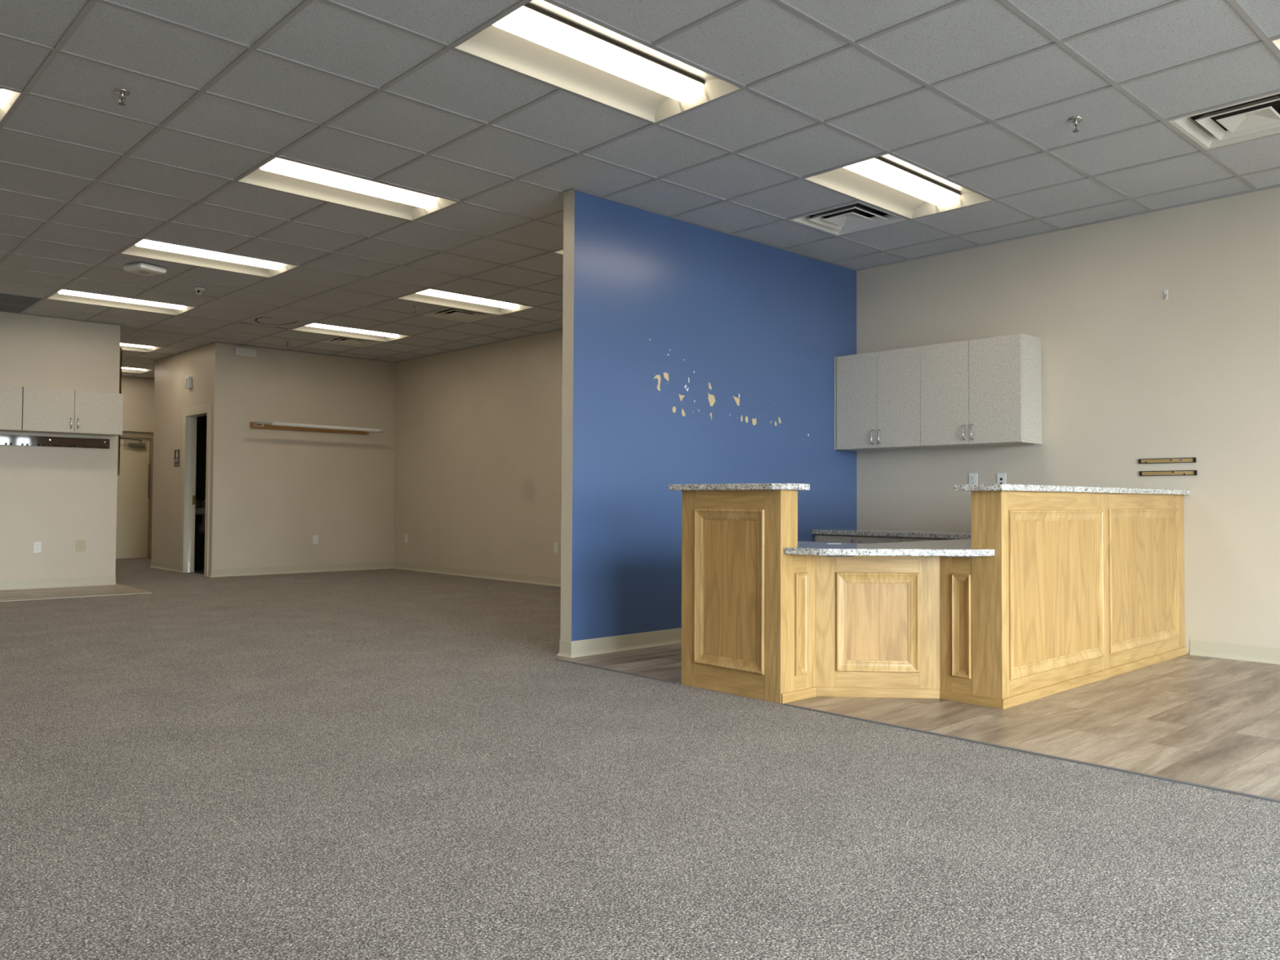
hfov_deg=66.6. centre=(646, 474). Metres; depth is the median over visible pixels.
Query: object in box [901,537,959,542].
base cabinet
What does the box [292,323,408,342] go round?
ceiling light
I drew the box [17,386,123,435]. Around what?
upper cabinet
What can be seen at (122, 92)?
sprinkler
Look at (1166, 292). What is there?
hook
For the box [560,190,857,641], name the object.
wall partition
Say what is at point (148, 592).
trim
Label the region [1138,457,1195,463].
strip
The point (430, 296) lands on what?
ceiling light
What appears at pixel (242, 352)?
emergency light
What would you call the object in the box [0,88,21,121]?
ceiling light
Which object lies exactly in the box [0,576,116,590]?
baseboard
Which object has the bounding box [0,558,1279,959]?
floor
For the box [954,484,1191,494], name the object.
countertop
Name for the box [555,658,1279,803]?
trim
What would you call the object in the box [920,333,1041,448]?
upper cabinet
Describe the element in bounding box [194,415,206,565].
wall
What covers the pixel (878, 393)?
upper cabinet
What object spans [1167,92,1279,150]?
ceiling vent
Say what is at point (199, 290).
sprinkler
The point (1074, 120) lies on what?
sprinkler
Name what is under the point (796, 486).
countertop
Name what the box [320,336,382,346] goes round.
ceiling vent
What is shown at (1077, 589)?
reception desk
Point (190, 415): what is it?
door frame
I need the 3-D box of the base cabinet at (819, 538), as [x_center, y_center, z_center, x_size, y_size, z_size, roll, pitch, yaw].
[1.798,0.828,7.599,0.631,0.712,0.763,2,-2,-43]
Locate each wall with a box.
[0,311,119,581]
[120,375,154,439]
[151,342,225,568]
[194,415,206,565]
[221,342,395,568]
[393,186,1279,654]
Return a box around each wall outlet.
[33,542,41,552]
[312,535,318,543]
[404,533,407,542]
[553,542,558,552]
[968,473,977,484]
[996,472,1005,484]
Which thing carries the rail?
attached to the wall at (55, 497)
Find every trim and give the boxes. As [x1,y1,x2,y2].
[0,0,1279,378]
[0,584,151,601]
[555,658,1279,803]
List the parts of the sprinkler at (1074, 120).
frame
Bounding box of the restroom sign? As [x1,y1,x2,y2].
[173,449,179,466]
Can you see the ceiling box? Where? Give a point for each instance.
(143, 268)
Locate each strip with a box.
[117,346,121,475]
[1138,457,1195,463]
[1139,470,1197,475]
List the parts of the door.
closer arm, closer plate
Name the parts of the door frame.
strike plate, casing, casing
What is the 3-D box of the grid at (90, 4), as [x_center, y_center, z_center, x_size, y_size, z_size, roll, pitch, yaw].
[-3.562,-1.812,5.994,10.747,0.033,20.400,2,-2,-43]
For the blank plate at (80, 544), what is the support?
attached to the wall at (55, 497)
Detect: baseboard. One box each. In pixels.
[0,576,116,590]
[149,560,180,572]
[206,561,560,586]
[556,627,681,657]
[1189,639,1279,664]
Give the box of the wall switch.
[560,489,561,503]
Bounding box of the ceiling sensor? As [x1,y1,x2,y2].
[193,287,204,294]
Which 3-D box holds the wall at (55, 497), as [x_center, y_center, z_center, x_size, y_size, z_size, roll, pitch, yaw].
[-8.458,-0.333,8.600,6.860,3.081,0.120,2,-2,-43]
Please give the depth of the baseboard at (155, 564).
13.26 m
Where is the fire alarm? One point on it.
(188, 380)
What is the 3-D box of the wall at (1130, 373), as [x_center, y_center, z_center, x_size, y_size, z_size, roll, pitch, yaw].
[1.932,-0.295,8.043,0.120,3.081,16.120,2,-2,-43]
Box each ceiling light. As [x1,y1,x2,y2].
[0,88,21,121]
[47,289,195,315]
[120,342,162,351]
[121,239,297,277]
[121,367,151,373]
[238,156,457,220]
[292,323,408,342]
[398,288,533,315]
[454,0,740,122]
[555,249,563,254]
[804,153,991,218]
[1271,38,1279,49]
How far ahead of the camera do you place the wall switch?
11.00 m
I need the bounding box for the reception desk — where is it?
[681,489,1186,709]
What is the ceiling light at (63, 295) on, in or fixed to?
attached to the ceiling
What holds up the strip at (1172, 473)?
attached to the wall at (1130, 373)
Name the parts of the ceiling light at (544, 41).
plate, plate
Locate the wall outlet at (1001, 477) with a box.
[996,472,1005,484]
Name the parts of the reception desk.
rail, moulding, rail, panel, trim, panel, rail, rail, moulding, frame, rail, panel, moulding, rail, trim, rail, rail, moulding, panel, trim, rail, panel, rail, moulding, trim, rail, panel, rail, moulding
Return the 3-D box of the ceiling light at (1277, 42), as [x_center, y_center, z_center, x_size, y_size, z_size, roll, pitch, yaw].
[3.256,-1.865,4.287,1.211,0.110,0.602,2,-2,-43]
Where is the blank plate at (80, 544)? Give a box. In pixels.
[75,540,85,551]
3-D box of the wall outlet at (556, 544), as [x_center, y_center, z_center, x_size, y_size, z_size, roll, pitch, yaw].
[-1.032,0.827,11.052,0.009,0.115,0.070,2,-2,-43]
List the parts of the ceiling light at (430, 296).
plate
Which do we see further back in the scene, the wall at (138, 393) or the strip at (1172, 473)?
the wall at (138, 393)
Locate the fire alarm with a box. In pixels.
[183,376,191,388]
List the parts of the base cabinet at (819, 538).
door, door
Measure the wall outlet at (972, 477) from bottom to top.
0.115 m
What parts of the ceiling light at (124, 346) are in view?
plate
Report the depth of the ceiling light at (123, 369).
14.97 m
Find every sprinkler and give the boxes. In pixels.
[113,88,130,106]
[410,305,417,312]
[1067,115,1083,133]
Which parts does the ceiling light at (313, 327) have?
plate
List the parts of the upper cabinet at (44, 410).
door, door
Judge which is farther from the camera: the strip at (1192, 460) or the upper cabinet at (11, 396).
the upper cabinet at (11, 396)
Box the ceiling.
[0,0,1279,378]
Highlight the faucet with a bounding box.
[200,496,204,506]
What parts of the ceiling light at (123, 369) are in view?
plate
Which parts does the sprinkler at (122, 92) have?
frame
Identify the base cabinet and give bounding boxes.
[815,533,902,543]
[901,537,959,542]
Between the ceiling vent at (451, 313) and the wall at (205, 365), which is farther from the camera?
the wall at (205, 365)
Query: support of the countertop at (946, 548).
on the reception desk
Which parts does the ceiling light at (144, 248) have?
plate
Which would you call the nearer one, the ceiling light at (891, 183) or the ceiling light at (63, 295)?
the ceiling light at (891, 183)
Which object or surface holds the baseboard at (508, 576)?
attached to the wall at (282, 489)
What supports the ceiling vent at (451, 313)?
in the ceiling
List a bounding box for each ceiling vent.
[0,293,42,313]
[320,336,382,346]
[422,307,497,322]
[787,201,906,235]
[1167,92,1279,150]
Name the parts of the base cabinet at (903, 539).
door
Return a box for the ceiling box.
[122,262,166,275]
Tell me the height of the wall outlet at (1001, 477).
0.115 m
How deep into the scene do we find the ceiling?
5.18 m
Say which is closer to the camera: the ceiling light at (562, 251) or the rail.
the ceiling light at (562, 251)
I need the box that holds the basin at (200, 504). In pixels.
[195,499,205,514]
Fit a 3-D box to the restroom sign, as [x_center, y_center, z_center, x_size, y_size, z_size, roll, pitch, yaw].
[-6.291,-0.221,13.041,0.008,0.224,0.200,2,-2,-43]
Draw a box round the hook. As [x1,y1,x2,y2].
[1164,290,1168,299]
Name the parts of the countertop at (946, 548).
support plate, support plate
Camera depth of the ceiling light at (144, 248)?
8.01 m
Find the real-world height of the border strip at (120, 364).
1.450 m
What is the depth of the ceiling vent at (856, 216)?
6.79 m
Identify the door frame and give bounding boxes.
[180,404,211,576]
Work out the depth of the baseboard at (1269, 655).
6.07 m
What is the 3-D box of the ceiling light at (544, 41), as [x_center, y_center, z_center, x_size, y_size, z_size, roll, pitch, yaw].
[-0.191,-1.880,4.385,1.211,0.110,0.602,2,-2,-43]
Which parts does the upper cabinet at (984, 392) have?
door, door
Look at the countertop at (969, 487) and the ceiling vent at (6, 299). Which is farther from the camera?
the ceiling vent at (6, 299)
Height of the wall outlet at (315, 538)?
0.115 m
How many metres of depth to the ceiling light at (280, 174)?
6.22 m
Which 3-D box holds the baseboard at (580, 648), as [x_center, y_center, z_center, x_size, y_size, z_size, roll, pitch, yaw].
[0.597,1.114,7.094,3.062,0.100,0.144,2,-2,-43]
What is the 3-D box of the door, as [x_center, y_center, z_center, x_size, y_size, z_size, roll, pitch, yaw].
[-8.379,0.330,15.487,0.980,2.050,0.159,2,-2,-43]
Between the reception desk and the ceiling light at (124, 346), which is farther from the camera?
the ceiling light at (124, 346)
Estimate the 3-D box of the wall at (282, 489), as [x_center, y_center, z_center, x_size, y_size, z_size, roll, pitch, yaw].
[-4.466,-0.193,13.004,2.365,3.081,0.120,2,-2,-43]
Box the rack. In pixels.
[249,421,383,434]
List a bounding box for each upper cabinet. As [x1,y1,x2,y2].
[0,384,22,431]
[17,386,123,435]
[834,346,938,451]
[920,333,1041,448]
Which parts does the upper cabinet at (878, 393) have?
filler strip, door, handle, door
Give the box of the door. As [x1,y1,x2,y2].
[115,431,153,559]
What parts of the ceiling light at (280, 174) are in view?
plate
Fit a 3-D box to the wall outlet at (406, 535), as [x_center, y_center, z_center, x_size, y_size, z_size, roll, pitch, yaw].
[-3.333,0.883,13.486,0.009,0.115,0.070,2,-2,-43]
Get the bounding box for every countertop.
[668,483,809,490]
[783,538,994,557]
[811,528,971,539]
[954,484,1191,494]
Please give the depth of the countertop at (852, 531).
7.26 m
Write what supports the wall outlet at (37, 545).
attached to the wall at (55, 497)
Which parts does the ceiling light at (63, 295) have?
plate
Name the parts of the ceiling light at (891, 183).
plate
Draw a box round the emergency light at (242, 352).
[234,347,256,357]
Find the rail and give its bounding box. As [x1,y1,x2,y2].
[0,434,109,448]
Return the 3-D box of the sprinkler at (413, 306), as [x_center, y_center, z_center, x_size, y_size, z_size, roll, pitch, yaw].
[-2.341,-1.663,9.815,0.072,0.064,0.072,2,-2,-43]

